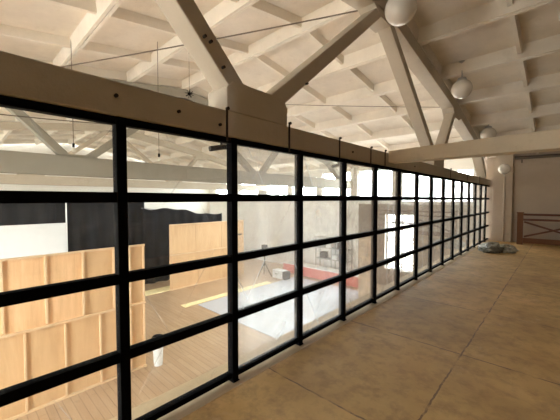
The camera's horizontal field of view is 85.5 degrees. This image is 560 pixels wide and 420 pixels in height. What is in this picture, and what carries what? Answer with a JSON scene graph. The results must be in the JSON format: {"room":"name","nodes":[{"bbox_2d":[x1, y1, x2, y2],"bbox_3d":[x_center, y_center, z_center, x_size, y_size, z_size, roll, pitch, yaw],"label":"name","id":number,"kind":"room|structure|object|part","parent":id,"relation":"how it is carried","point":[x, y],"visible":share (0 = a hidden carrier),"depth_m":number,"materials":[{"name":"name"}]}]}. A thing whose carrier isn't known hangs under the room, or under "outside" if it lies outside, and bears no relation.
{"room":"warehouse loft mezzanine","nodes":[
{"label":"warehouse loft mezzanine","id":0,"kind":"room"},
{"bbox_2d":[0,120,14,142],"bbox_3d":[-12.250,-3.203,12.453,6.630,0.535,1.488,2,3,43],"label":"roof slab","id":1,"kind":"structure","parent":0,"point":[3,133],"depth_m":12.86,"materials":[{"name":"concrete"}]},
{"bbox_2d":[0,107,25,121],"bbox_3d":[-7.620,-3.046,8.147,5.980,0.535,1.488,2,3,43],"label":"roof slab","id":2,"kind":"structure","parent":0,"point":[3,110],"depth_m":10.37,"materials":[{"name":"concrete"}]},
{"bbox_2d":[0,121,65,144],"bbox_3d":[-11.229,-3.466,13.542,6.630,0.530,1.488,2,3,43],"label":"roof slab","id":3,"kind":"structure","parent":0,"point":[14,136],"depth_m":14.65,"materials":[{"name":"concrete"}]},
{"bbox_2d":[18,111,73,122],"bbox_3d":[-6.598,-3.310,9.236,5.980,0.530,1.488,2,3,43],"label":"roof slab","id":4,"kind":"structure","parent":0,"point":[30,114],"depth_m":11.19,"materials":[{"name":"concrete"}]},
{"bbox_2d":[0,0,117,65],"bbox_3d":[-3.228,-2.898,4.062,5.980,0.535,1.488,2,3,43],"label":"roof slab","id":5,"kind":"structure","parent":0,"point":[40,30],"depth_m":4.96,"materials":[{"name":"concrete"}]},
{"bbox_2d":[70,39,75,151],"bbox_3d":[-3.796,-2.105,5.536,0.060,2.085,0.060,2,3,43],"label":"pendant","id":6,"kind":"object","parent":5,"relation":"hanging from","point":[73,143],"visible":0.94,"depth_m":5.55,"materials":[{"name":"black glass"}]},
{"bbox_3d":[-3.796,-2.185,5.533,0.010,1.925,0.012,2,3,43],"label":"cord","id":7,"kind":"part","parent":6,"relation":"part of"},
{"bbox_2d":[37,123,95,144],"bbox_3d":[-10.207,-3.728,14.631,6.630,0.530,1.488,2,3,43],"label":"roof slab","id":8,"kind":"structure","parent":0,"point":[58,136],"depth_m":15.61,"materials":[{"name":"concrete"}]},
{"bbox_2d":[70,119,94,122],"bbox_3d":[-5.576,-3.571,10.325,5.980,0.530,1.488,2,3,43],"label":"roof slab","id":9,"kind":"structure","parent":0,"point":[74,119],"depth_m":11.98,"materials":[{"name":"concrete"}]},
{"bbox_2d":[0,143,209,213],"bbox_3d":[-12.360,-0.268,17.582,0.250,7.760,19.300,2,3,43],"label":"wall","id":10,"kind":"structure","parent":0,"point":[196,207],"depth_m":18.47,"materials":[{"name":"white paint"}]},
{"bbox_2d":[71,131,141,148],"bbox_3d":[-9.185,-3.768,15.729,6.630,0.530,1.488,2,3,43],"label":"roof slab","id":11,"kind":"structure","parent":0,"point":[104,139],"depth_m":16.66,"materials":[{"name":"concrete"}]},
{"bbox_2d":[106,135,171,155],"bbox_3d":[-8.163,-3.586,16.834,6.630,0.530,1.488,2,3,43],"label":"roof slab","id":12,"kind":"structure","parent":0,"point":[142,146],"depth_m":16.91,"materials":[{"name":"concrete"}]},
{"bbox_2d":[126,128,154,134],"bbox_3d":[-4.555,-3.611,11.423,5.980,0.530,1.488,2,3,43],"label":"roof slab","id":13,"kind":"structure","parent":0,"point":[139,131],"depth_m":13.75,"materials":[{"name":"concrete"}]},
{"bbox_2d":[64,0,253,81],"bbox_3d":[-2.206,-3.162,5.151,5.980,0.530,1.488,2,3,43],"label":"roof slab","id":14,"kind":"structure","parent":0,"point":[130,26],"depth_m":5.76,"materials":[{"name":"concrete"}]},
{"bbox_2d":[157,42,160,160],"bbox_3d":[-2.451,-2.174,6.099,0.060,2.382,0.060,2,3,43],"label":"pendant","id":15,"kind":"object","parent":14,"relation":"hanging from","point":[159,159],"visible":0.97,"depth_m":6.07,"materials":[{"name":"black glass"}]},
{"bbox_3d":[-2.451,-2.253,6.096,0.010,2.222,0.012,2,3,43],"label":"cord","id":16,"kind":"part","parent":15,"relation":"part of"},
{"bbox_2d":[127,145,200,161],"bbox_3d":[-7.141,-3.402,17.940,6.630,0.535,1.488,2,3,43],"label":"roof slab","id":17,"kind":"structure","parent":0,"point":[165,153],"depth_m":18.32,"materials":[{"name":"concrete"}]},
{"bbox_2d":[147,132,196,143],"bbox_3d":[-3.533,-3.430,12.528,5.980,0.530,1.488,2,3,43],"label":"roof slab","id":18,"kind":"structure","parent":0,"point":[174,139],"depth_m":14.51,"materials":[{"name":"concrete"}]},
{"bbox_2d":[153,153,223,165],"bbox_3d":[-6.119,-3.178,19.047,6.630,0.608,1.488,2,3,43],"label":"roof slab","id":19,"kind":"structure","parent":0,"point":[183,160],"depth_m":19.50,"materials":[{"name":"concrete"}]},
{"bbox_2d":[177,139,219,151],"bbox_3d":[-2.511,-3.245,13.634,5.980,0.535,1.488,2,3,43],"label":"roof slab","id":20,"kind":"structure","parent":0,"point":[200,145],"depth_m":15.46,"materials":[{"name":"concrete"}]},
{"bbox_2d":[14,259,383,419],"bbox_3d":[-5.460,3.792,11.305,18.600,0.100,19.300,2,3,43],"label":"floor","id":21,"kind":"structure","parent":0,"point":[184,360],"depth_m":8.36,"materials":[{"name":"brown wood"}]},
{"bbox_2d":[0,203,56,225],"bbox_3d":[-10.995,1.617,9.788,0.235,4.338,6.256,2,3,43],"label":"stage curtain","id":22,"kind":"object","parent":21,"relation":"on","point":[13,213],"visible":0.17,"depth_m":11.32,"materials":[{"name":"black fabric"}]},
{"bbox_2d":[0,203,67,258],"bbox_3d":[-10.240,1.730,9.543,0.700,4.150,5.970,2,3,43],"label":"projection screen","id":23,"kind":"object","parent":21,"relation":"on","point":[31,239],"visible":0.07,"depth_m":10.89,"materials":[{"name":"white fabric"}]},
{"bbox_2d":[0,244,146,419],"bbox_3d":[-5.154,2.426,5.537,0.075,3.050,5.350,2,3,43],"label":"wooden partition","id":24,"kind":"object","parent":21,"relation":"on","point":[38,338],"visible":0.6,"depth_m":6.24,"materials":[{"name":"brown wood"}]},
{"bbox_3d":[-5.140,1.619,5.563,0.020,1.434,1.338,2,3,43],"label":"panel","id":25,"kind":"part","parent":24,"relation":"part of","materials":[{"name":"brown wood"}]},
{"bbox_3d":[-4.878,2.833,5.889,0.020,1.004,1.208,2,3,43],"label":"panel","id":26,"kind":"part","parent":24,"relation":"part of","materials":[{"name":"brown wood"}]},
{"bbox_3d":[-4.878,3.638,5.918,0.020,0.594,1.208,2,3,43],"label":"panel","id":27,"kind":"part","parent":24,"relation":"part of","materials":[{"name":"brown wood"}]},
{"bbox_3d":[-4.462,1.593,6.291,0.020,1.434,0.628,2,3,43],"label":"panel","id":28,"kind":"part","parent":24,"relation":"part of","materials":[{"name":"brown wood"}]},
{"bbox_3d":[-4.033,2.800,6.796,0.020,1.004,1.248,2,3,43],"label":"panel","id":29,"kind":"part","parent":24,"relation":"part of","materials":[{"name":"brown wood"}]},
{"bbox_3d":[-4.033,3.605,6.825,0.020,0.594,1.248,2,3,43],"label":"panel","id":30,"kind":"part","parent":24,"relation":"part of","materials":[{"name":"brown wood"}]},
{"bbox_3d":[-3.924,1.572,6.869,0.020,1.434,0.928,2,3,43],"label":"panel","id":31,"kind":"part","parent":24,"relation":"part of","materials":[{"name":"brown wood"}]},
{"bbox_3d":[-3.478,1.554,7.348,0.020,1.434,0.358,2,3,43],"label":"panel","id":32,"kind":"part","parent":24,"relation":"part of","materials":[{"name":"brown wood"}]},
{"bbox_3d":[-3.478,2.779,7.392,0.020,1.004,0.358,2,3,43],"label":"panel","id":33,"kind":"part","parent":24,"relation":"part of","materials":[{"name":"brown wood"}]},
{"bbox_3d":[-3.478,3.583,7.422,0.020,0.594,0.358,2,3,43],"label":"panel","id":34,"kind":"part","parent":24,"relation":"part of","materials":[{"name":"brown wood"}]},
{"bbox_2d":[56,202,143,251],"bbox_3d":[-7.922,1.540,13.529,0.237,4.221,3.722,2,3,43],"label":"stage curtain","id":35,"kind":"object","parent":21,"relation":"on","point":[89,225],"visible":0.28,"depth_m":13.29,"materials":[{"name":"black fabric"}]},
{"bbox_2d":[152,334,162,366],"bbox_3d":[-3.056,3.512,7.593,0.300,0.730,0.300,2,3,43],"label":"waste bin","id":36,"kind":"object","parent":21,"relation":"on","point":[157,354],"visible":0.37,"depth_m":7.51,"materials":[{"name":"white plastic"}]},
{"bbox_2d":[145,286,169,295],"bbox_3d":[-4.465,3.604,14.814,0.670,0.020,4.600,2,3,43],"label":"floor strip","id":37,"kind":"object","parent":21,"relation":"on","point":[167,288],"visible":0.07,"depth_m":13.68,"materials":[{"name":"yellow"}]},
{"bbox_2d":[142,208,221,283],"bbox_3d":[-5.013,1.693,16.221,0.237,3.720,4.589,2,3,43],"label":"stage curtain","id":38,"kind":"object","parent":21,"relation":"on","point":[156,222],"visible":0.42,"depth_m":15.19,"materials":[{"name":"black fabric"}]},
{"bbox_2d":[169,220,243,290],"bbox_3d":[-3.487,2.098,15.249,0.075,3.000,4.350,2,3,43],"label":"wooden partition","id":39,"kind":"object","parent":21,"relation":"on","point":[188,241],"visible":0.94,"depth_m":14.80,"materials":[{"name":"brown wood"}]},
{"bbox_3d":[-4.529,1.338,14.142,0.020,1.394,1.338,2,3,43],"label":"panel","id":40,"kind":"part","parent":39,"relation":"part of","materials":[{"name":"brown wood"}]},
{"bbox_3d":[-4.495,2.835,14.233,0.020,1.594,1.438,2,3,43],"label":"panel","id":41,"kind":"part","parent":39,"relation":"part of","materials":[{"name":"brown wood"}]},
{"bbox_3d":[-3.558,1.300,15.184,0.020,1.394,1.488,2,3,43],"label":"panel","id":42,"kind":"part","parent":39,"relation":"part of","materials":[{"name":"brown wood"}]},
{"bbox_3d":[-3.490,2.796,15.312,0.020,1.594,1.488,2,3,43],"label":"panel","id":43,"kind":"part","parent":39,"relation":"part of","materials":[{"name":"brown wood"}]},
{"bbox_3d":[-2.537,1.260,16.282,0.020,1.394,1.488,2,3,43],"label":"panel","id":44,"kind":"part","parent":39,"relation":"part of","materials":[{"name":"brown wood"}]},
{"bbox_3d":[-2.502,2.758,16.373,0.020,1.594,1.388,2,3,43],"label":"panel","id":45,"kind":"part","parent":39,"relation":"part of","materials":[{"name":"brown wood"}]},
{"bbox_2d":[181,281,271,307],"bbox_3d":[-2.140,3.658,13.402,0.360,0.015,4.700,2,3,43],"label":"floor strip","id":46,"kind":"object","parent":21,"relation":"on","point":[266,282],"visible":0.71,"depth_m":12.85,"materials":[{"name":"yellow"}]},
{"bbox_2d":[258,244,271,276],"bbox_3d":[-0.851,2.705,16.171,0.751,1.680,0.719,2,3,43],"label":"stand","id":47,"kind":"object","parent":21,"relation":"on","point":[264,245],"visible":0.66,"depth_m":16.17,"materials":[{"name":"black metal"}]},
{"bbox_2d":[198,277,358,338],"bbox_3d":[1.004,3.711,11.981,6.060,0.012,5.900,2,3,43],"label":"floor mat","id":48,"kind":"object","parent":21,"relation":"on","point":[275,321],"visible":0.43,"depth_m":11.78,"materials":[{"name":"white plastic"}]},
{"bbox_2d":[272,268,289,279],"bbox_3d":[0.051,3.348,15.820,0.900,0.420,0.502,2,3,43],"label":"equipment case","id":49,"kind":"object","parent":21,"relation":"on","point":[278,273],"visible":1,"depth_m":15.63,"materials":[{"name":"metal"}]},
{"bbox_2d":[282,260,357,287],"bbox_3d":[2.204,3.302,15.857,5.100,0.550,0.670,2,3,43],"label":"platform","id":50,"kind":"object","parent":21,"relation":"on","point":[309,270],"visible":0.49,"depth_m":15.70,"materials":[{"name":"red fabric"}]},
{"bbox_2d":[315,235,352,270],"bbox_3d":[2.852,2.513,16.231,2.040,2.100,0.460,2,3,43],"label":"shelving rack","id":51,"kind":"object","parent":21,"relation":"on","point":[320,236],"visible":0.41,"depth_m":16.08,"materials":[{"name":"grey paint"}]},
{"bbox_2d":[320,251,327,257],"bbox_3d":[2.412,2.452,16.638,0.350,0.330,0.350,2,3,43],"label":"crate","id":52,"kind":"object","parent":51,"relation":"on","point":[323,254],"visible":1,"depth_m":16.54,"materials":[{"name":"metal"}]},
{"bbox_3d":[2.852,2.048,16.214,2.040,0.030,0.460,2,3,43],"label":"shelf","id":53,"kind":"part","parent":51,"relation":"part of","materials":[{"name":"grey paint"}]},
{"bbox_3d":[2.852,2.647,16.236,2.040,0.030,0.460,2,3,43],"label":"shelf","id":54,"kind":"part","parent":51,"relation":"part of","materials":[{"name":"grey paint"}]},
{"bbox_2d":[332,254,338,259],"bbox_3d":[2.961,2.510,16.128,0.350,0.250,0.350,2,3,43],"label":"crate","id":55,"kind":"object","parent":51,"relation":"on","point":[334,256],"visible":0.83,"depth_m":16.00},
{"bbox_2d":[358,235,377,297],"bbox_3d":[3.685,2.360,12.715,0.620,2.660,0.620,2,3,43],"label":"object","id":56,"kind":"object","parent":21,"relation":"on","point":[364,256],"visible":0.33,"depth_m":12.51,"materials":[{"name":"brown wood"}]},
{"bbox_2d":[386,203,423,284],"bbox_3d":[5.450,1.695,13.267,1.352,3.950,0.704,2,3,43],"label":"scaffold tower","id":57,"kind":"object","parent":21,"relation":"on","point":[393,204],"visible":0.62,"depth_m":13.31,"materials":[{"name":"grey metal"}]},
{"bbox_2d":[192,162,239,169],"bbox_3d":[-5.098,-2.919,20.155,6.630,0.606,1.488,2,3,43],"label":"roof slab","id":58,"kind":"structure","parent":0,"point":[207,165],"depth_m":20.03,"materials":[{"name":"concrete"}]},
{"bbox_2d":[203,146,271,160],"bbox_3d":[-1.489,-3.022,14.741,5.980,0.608,1.488,2,3,43],"label":"roof slab","id":59,"kind":"structure","parent":0,"point":[246,152],"depth_m":15.74,"materials":[{"name":"concrete"}]},
{"bbox_2d":[132,0,353,88],"bbox_3d":[-1.184,-3.423,6.241,5.980,0.530,1.488,2,3,43],"label":"roof slab","id":60,"kind":"structure","parent":0,"point":[179,70],"depth_m":5.95,"materials":[{"name":"concrete"}]},
{"bbox_2d":[237,153,315,166],"bbox_3d":[-0.467,-2.763,15.849,5.980,0.606,1.488,2,3,43],"label":"roof slab","id":61,"kind":"structure","parent":0,"point":[282,158],"depth_m":16.25,"materials":[{"name":"concrete"}]},
{"bbox_2d":[186,9,385,98],"bbox_3d":[-0.162,-3.463,7.338,5.980,0.530,1.488,2,3,43],"label":"roof slab","id":62,"kind":"structure","parent":0,"point":[262,71],"depth_m":6.75,"materials":[{"name":"concrete"}]},
{"bbox_2d":[253,160,339,172],"bbox_3d":[0.555,-2.516,16.957,5.980,0.583,1.488,2,3,43],"label":"roof slab","id":63,"kind":"structure","parent":0,"point":[312,165],"depth_m":17.11,"materials":[{"name":"concrete"}]},
{"bbox_2d":[109,240,489,419],"bbox_3d":[3.614,1.623,2.777,6.310,0.255,19.300,2,3,43],"label":"ledge","id":64,"kind":"object","parent":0,"point":[181,412],"visible":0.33,"depth_m":3.03,"materials":[{"name":"concrete"}]},
{"bbox_2d":[0,95,489,419],"bbox_3d":[1.510,0.239,4.685,0.120,2.373,19.260,2,3,43],"label":"window frame","id":65,"kind":"structure","parent":64,"relation":"on","point":[120,196],"depth_m":2.58,"materials":[{"name":"black metal"}]},
{"bbox_3d":[-1.030,0.467,1.978,0.098,2.114,0.072,2,3,43],"label":"post","id":66,"kind":"part","parent":65,"relation":"part of","materials":[{"name":"black metal"}]},
{"bbox_3d":[-0.413,0.442,2.641,0.098,2.114,0.072,2,3,43],"label":"post","id":67,"kind":"part","parent":65,"relation":"part of","materials":[{"name":"black metal"}]},
{"bbox_3d":[1.502,-0.180,4.678,0.064,0.066,19.260,2,3,43],"label":"rail","id":68,"kind":"part","parent":65,"relation":"part of","materials":[{"name":"black metal"}]},
{"bbox_3d":[1.502,0.345,4.697,0.064,0.064,19.260,2,3,43],"label":"rail","id":69,"kind":"part","parent":65,"relation":"part of","materials":[{"name":"black metal"}]},
{"bbox_3d":[1.502,0.854,4.716,0.064,0.064,19.260,2,3,43],"label":"rail","id":70,"kind":"part","parent":65,"relation":"part of","materials":[{"name":"black metal"}]},
{"bbox_3d":[1.502,-0.665,4.660,0.064,0.047,19.260,2,3,43],"label":"rail","id":71,"kind":"part","parent":65,"relation":"part of","materials":[{"name":"black metal"}]},
{"bbox_3d":[0.204,0.418,3.304,0.098,2.114,0.072,2,3,43],"label":"post","id":72,"kind":"part","parent":65,"relation":"part of","materials":[{"name":"black metal"}]},
{"bbox_3d":[1.502,1.367,4.734,0.064,0.042,19.260,2,3,43],"label":"rail","id":73,"kind":"part","parent":65,"relation":"part of","materials":[{"name":"black metal"}]},
{"bbox_3d":[0.822,0.394,3.966,0.098,2.114,0.072,2,3,43],"label":"post","id":74,"kind":"part","parent":65,"relation":"part of","materials":[{"name":"black metal"}]},
{"bbox_3d":[1.439,0.370,4.629,0.098,2.114,0.072,2,3,43],"label":"post","id":75,"kind":"part","parent":65,"relation":"part of","materials":[{"name":"black metal"}]},
{"bbox_3d":[2.056,0.346,5.292,0.098,2.114,0.072,2,3,43],"label":"post","id":76,"kind":"part","parent":65,"relation":"part of","materials":[{"name":"black metal"}]},
{"bbox_3d":[2.673,0.322,5.955,0.098,2.114,0.072,2,3,43],"label":"post","id":77,"kind":"part","parent":65,"relation":"part of","materials":[{"name":"black metal"}]},
{"bbox_3d":[3.290,0.298,6.618,0.098,2.114,0.072,2,3,43],"label":"post","id":78,"kind":"part","parent":65,"relation":"part of","materials":[{"name":"black metal"}]},
{"bbox_3d":[3.908,0.274,7.280,0.098,2.114,0.072,2,3,43],"label":"post","id":79,"kind":"part","parent":65,"relation":"part of","materials":[{"name":"black metal"}]},
{"bbox_3d":[4.525,0.250,7.943,0.098,2.114,0.072,2,3,43],"label":"post","id":80,"kind":"part","parent":65,"relation":"part of","materials":[{"name":"black metal"}]},
{"bbox_3d":[5.142,0.226,8.606,0.098,2.114,0.072,2,3,43],"label":"post","id":81,"kind":"part","parent":65,"relation":"part of","materials":[{"name":"black metal"}]},
{"bbox_3d":[5.759,0.202,9.269,0.098,2.114,0.072,2,3,43],"label":"post","id":82,"kind":"part","parent":65,"relation":"part of","materials":[{"name":"black metal"}]},
{"bbox_3d":[6.376,0.178,9.932,0.098,2.114,0.072,2,3,43],"label":"post","id":83,"kind":"part","parent":65,"relation":"part of","materials":[{"name":"black metal"}]},
{"bbox_3d":[6.994,0.154,10.595,0.098,2.114,0.072,2,3,43],"label":"post","id":84,"kind":"part","parent":65,"relation":"part of","materials":[{"name":"black metal"}]},
{"bbox_3d":[7.611,0.130,11.257,0.098,2.114,0.072,2,3,43],"label":"post","id":85,"kind":"part","parent":65,"relation":"part of","materials":[{"name":"black metal"}]},
{"bbox_2d":[285,55,420,116],"bbox_3d":[0.860,-3.281,8.444,5.980,0.530,1.488,2,3,43],"label":"roof slab","id":86,"kind":"structure","parent":0,"point":[374,77],"depth_m":8.00,"materials":[{"name":"concrete"}]},
{"bbox_2d":[287,84,438,131],"bbox_3d":[1.881,-3.097,9.549,5.980,0.535,1.488,2,3,43],"label":"roof slab","id":87,"kind":"structure","parent":0,"point":[344,114],"depth_m":9.45,"materials":[{"name":"concrete"}]},
{"bbox_2d":[180,240,559,419],"bbox_3d":[3.751,1.510,2.645,5.935,0.020,19.300,2,3,43],"label":"floor","id":88,"kind":"structure","parent":0,"point":[478,337],"depth_m":3.07,"materials":[{"name":"brown concrete"}]},
{"bbox_2d":[478,241,518,252],"bbox_3d":[6.586,1.117,9.364,1.173,0.278,0.989,0,2,-3],"label":"plastic bundle","id":89,"kind":"object","parent":88,"relation":"on","point":[488,247],"visible":1,"depth_m":8.99,"materials":[{"name":"grey plastic"}]},
{"bbox_2d":[516,212,559,245],"bbox_3d":[9.736,0.684,9.480,3.700,1.135,0.150,2,3,43],"label":"wooden railing","id":90,"kind":"object","parent":88,"relation":"on","point":[520,215],"visible":1,"depth_m":10.39,"materials":[{"name":"brown wood"}]},
{"bbox_3d":[8.455,0.641,10.672,0.200,1.135,0.150,2,3,43],"label":"post","id":91,"kind":"part","parent":90,"relation":"part of","materials":[{"name":"brown wood"}]},
{"bbox_3d":[9.095,0.355,10.065,1.576,0.070,0.070,2,3,43],"label":"rail","id":92,"kind":"part","parent":90,"relation":"part of","materials":[{"name":"brown wood"}]},
{"bbox_3d":[9.095,1.079,10.091,1.576,0.180,0.080,2,3,43],"label":"rail","id":93,"kind":"part","parent":90,"relation":"part of","materials":[{"name":"brown wood"}]},
{"bbox_3d":[9.095,0.175,10.059,1.576,0.070,0.090,2,3,43],"label":"rail","id":94,"kind":"part","parent":90,"relation":"part of","materials":[{"name":"brown wood"}]},
{"bbox_2d":[310,108,454,142],"bbox_3d":[2.903,-2.874,10.656,5.980,0.608,1.488,2,3,43],"label":"roof slab","id":95,"kind":"structure","parent":0,"point":[401,125],"depth_m":10.54,"materials":[{"name":"concrete"}]},
{"bbox_2d":[210,151,559,284],"bbox_3d":[3.493,-0.238,16.197,24.850,7.600,0.330,2,3,43],"label":"wall","id":96,"kind":"structure","parent":0,"point":[270,223],"depth_m":14.72,"materials":[{"name":"white paint"}]},
{"bbox_2d":[268,185,282,194],"bbox_3d":[-0.102,-1.335,19.525,1.800,1.150,0.080,2,3,43],"label":"window","id":97,"kind":"structure","parent":96,"relation":"in","point":[278,189],"depth_m":19.65,"materials":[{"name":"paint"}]},
{"bbox_2d":[323,171,350,195],"bbox_3d":[3.119,-1.276,16.528,1.800,1.550,0.080,2,3,43],"label":"window","id":98,"kind":"structure","parent":96,"relation":"in","point":[348,171],"depth_m":16.93,"materials":[{"name":"paint"}]},
{"bbox_2d":[358,169,391,200],"bbox_3d":[4.729,-1.221,15.030,1.800,1.550,0.080,2,3,43],"label":"window","id":99,"kind":"structure","parent":96,"relation":"in","point":[359,185],"depth_m":15.41,"materials":[{"name":"paint"}]},
{"bbox_2d":[386,214,412,271],"bbox_3d":[5.718,1.510,14.209,1.500,2.650,0.080,2,3,43],"label":"window","id":100,"kind":"structure","parent":96,"relation":"in","point":[401,242],"depth_m":14.20,"materials":[{"name":"paint"}]},
{"bbox_2d":[401,169,473,202],"bbox_3d":[6.743,-1.003,13.163,2.900,1.350,0.080,2,3,43],"label":"window","id":101,"kind":"structure","parent":96,"relation":"in","point":[435,186],"depth_m":13.13,"materials":[{"name":"paint"}]},
{"bbox_2d":[491,154,513,241],"bbox_3d":[8.357,-0.441,11.386,0.610,3.245,0.129,2,3,43],"label":"column","id":102,"kind":"structure","parent":96,"relation":"attached to","point":[498,178],"depth_m":11.34,"materials":[{"name":"beige paint"}]},
{"bbox_2d":[502,178,504,241],"bbox_3d":[8.329,-0.002,11.285,0.053,2.375,0.056,2,3,43],"label":"pipe","id":103,"kind":"object","parent":96,"relation":"attached to","point":[504,178],"visible":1,"depth_m":11.26,"materials":[{"name":"beige metal"}]},
{"bbox_2d":[498,164,510,176],"bbox_3d":[8.211,-1.450,11.041,0.484,0.453,0.369,-1,2,-17],"label":"globe lamp","id":104,"kind":"object","parent":96,"relation":"attached to","point":[503,169],"visible":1,"depth_m":10.92,"materials":[{"name":"white glass"}]},
{"bbox_2d":[514,160,559,165],"bbox_3d":[10.549,-1.611,9.364,5.285,0.080,0.039,2,3,43],"label":"trim","id":105,"kind":"structure","parent":96,"relation":"attached to","point":[543,162],"depth_m":10.71,"materials":[{"name":"beige paint"}]},
{"bbox_2d":[515,153,559,162],"bbox_3d":[10.531,-1.774,9.320,5.242,0.246,0.120,2,3,43],"label":"pipe","id":106,"kind":"object","parent":96,"relation":"attached to","point":[544,155],"visible":1,"depth_m":10.65,"materials":[{"name":"metal"}]},
{"bbox_2d":[352,128,462,152],"bbox_3d":[3.925,-2.615,11.764,5.980,0.606,1.488,2,3,43],"label":"roof slab","id":107,"kind":"structure","parent":0,"point":[406,141],"depth_m":11.61,"materials":[{"name":"concrete"}]},
{"bbox_2d":[406,0,551,44],"bbox_3d":[4.267,-3.313,3.219,6.080,0.530,1.488,2,3,43],"label":"roof slab","id":108,"kind":"structure","parent":0,"point":[432,19],"depth_m":5.14,"materials":[{"name":"concrete"}]},
{"bbox_2d":[420,0,559,78],"bbox_3d":[5.289,-3.132,4.325,6.080,0.530,1.488,2,3,43],"label":"roof slab","id":109,"kind":"structure","parent":0,"point":[534,31],"depth_m":5.75,"materials":[{"name":"concrete"}]},
{"bbox_2d":[451,60,472,98],"bbox_3d":[3.935,-2.812,6.553,0.400,0.784,0.400,2,3,43],"label":"globe lamp","id":110,"kind":"object","parent":109,"relation":"hanging from","point":[462,87],"visible":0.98,"depth_m":6.45,"materials":[{"name":"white glass"}]},
{"bbox_3d":[3.935,-2.620,6.560,0.400,0.400,0.400,2,3,43],"label":"globe","id":111,"kind":"part","parent":110,"relation":"part of","materials":[{"name":"white glass"}]},
{"bbox_2d":[442,50,559,103],"bbox_3d":[6.311,-2.947,5.430,6.080,0.535,1.488,2,3,43],"label":"roof slab","id":112,"kind":"structure","parent":0,"point":[541,71],"depth_m":6.85,"materials":[{"name":"concrete"}]},
{"bbox_2d":[459,86,559,125],"bbox_3d":[7.332,-2.724,6.537,6.080,0.608,1.488,2,3,43],"label":"roof slab","id":113,"kind":"structure","parent":0,"point":[546,101],"depth_m":8.06,"materials":[{"name":"concrete"}]},
{"bbox_2d":[471,114,559,138],"bbox_3d":[8.354,-2.465,7.646,6.080,0.606,1.488,2,3,43],"label":"roof slab","id":114,"kind":"structure","parent":0,"point":[548,122],"depth_m":9.06,"materials":[{"name":"concrete"}]},
{"bbox_2d":[480,124,496,138],"bbox_3d":[6.210,-2.379,9.030,0.400,0.640,0.400,2,3,43],"label":"globe lamp","id":115,"kind":"object","parent":114,"relation":"hanging from","point":[488,132],"visible":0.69,"depth_m":8.90,"materials":[{"name":"white glass"}]},
{"bbox_3d":[3.245,-3.273,2.122,6.080,0.530,1.488,2,3,43],"label":"roof slab","id":116,"kind":"structure","parent":0,"visible":0},
{"bbox_2d":[385,0,416,26],"bbox_3d":[1.639,-3.009,4.106,0.410,0.966,0.410,2,3,43],"label":"globe lamp","id":117,"kind":"object","parent":116,"relation":"hanging from","point":[398,13],"visible":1,"depth_m":4.01,"materials":[{"name":"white glass"}]},
{"bbox_3d":[-12.173,0.204,4.030,18.500,7.600,0.300,2,3,43],"label":"wall","id":118,"kind":"structure","parent":0,"visible":0},
{"bbox_2d":[0,121,269,190],"bbox_3d":[-7.349,-2.300,12.842,0.300,2.625,19.280,2,3,43],"label":"roof truss","id":119,"kind":"object","parent":118,"relation":"attached to","point":[20,179],"visible":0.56,"depth_m":12.69,"materials":[{"name":"concrete"}]},
{"bbox_2d":[0,80,352,188],"bbox_3d":[-2.906,-2.150,8.710,0.300,2.625,19.280,2,3,43],"label":"roof truss","id":120,"kind":"object","parent":118,"relation":"attached to","point":[63,163],"visible":0.59,"depth_m":7.69,"materials":[{"name":"grey concrete"}]},
{"bbox_2d":[0,114,107,124],"bbox_3d":[-5.142,-1.922,6.086,0.024,0.321,4.401,2,3,43],"label":"cable","id":121,"kind":"object","parent":120,"relation":"attached to","point":[0,114],"visible":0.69,"depth_m":6.38,"materials":[{"name":"grey metal"}]},
{"bbox_3d":[-3.077,-0.638,-4.471,6.350,5.300,0.300,2,3,43],"label":"wall","id":122,"kind":"structure","parent":0,"visible":0},
{"bbox_2d":[0,0,489,185],"bbox_3d":[1.437,-2.003,4.672,0.303,2.625,19.280,2,3,43],"label":"roof truss","id":123,"kind":"object","parent":122,"relation":"attached to","point":[254,115],"visible":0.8,"depth_m":2.64,"materials":[{"name":"concrete"}]},
{"bbox_2d":[60,10,357,66],"bbox_3d":[-1.849,-2.991,5.475,6.467,0.379,0.022,0,2,13],"label":"cable","id":124,"kind":"object","parent":123,"relation":"attached to","point":[355,10],"visible":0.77,"depth_m":5.22,"materials":[{"name":"grey metal"}]},
{"bbox_2d":[209,143,226,151],"bbox_3d":[-0.538,-0.572,2.741,0.220,0.104,0.049,-2,3,-39],"label":"floodlight","id":125,"kind":"object","parent":123,"relation":"attached to","point":[221,146],"visible":0.65,"depth_m":2.71,"materials":[{"name":"metal"}]},
{"bbox_2d":[331,162,339,167],"bbox_3d":[0.797,-0.624,4.175,0.220,0.104,0.049,-2,3,-39],"label":"floodlight","id":126,"kind":"object","parent":123,"relation":"attached to","point":[338,163],"visible":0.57,"depth_m":4.13,"materials":[{"name":"metal"}]},
{"bbox_2d":[286,104,439,107],"bbox_3d":[1.853,-2.991,8.656,5.104,0.564,0.016,1,2,17],"label":"cable","id":127,"kind":"object","parent":123,"relation":"attached to","point":[286,104],"visible":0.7,"depth_m":8.53,"materials":[{"name":"grey metal"}]},
{"bbox_3d":[6.015,-0.917,0.449,0.250,5.500,19.300,2,3,43],"label":"wall","id":128,"kind":"structure","parent":0,"visible":0},
{"bbox_2d":[389,129,559,163],"bbox_3d":[4.003,-0.835,2.872,5.990,0.300,0.260,2,3,43],"label":"cross beam","id":129,"kind":"structure","parent":128,"relation":"attached to","point":[547,140],"depth_m":3.95,"materials":[{"name":"concrete"}]}
]}

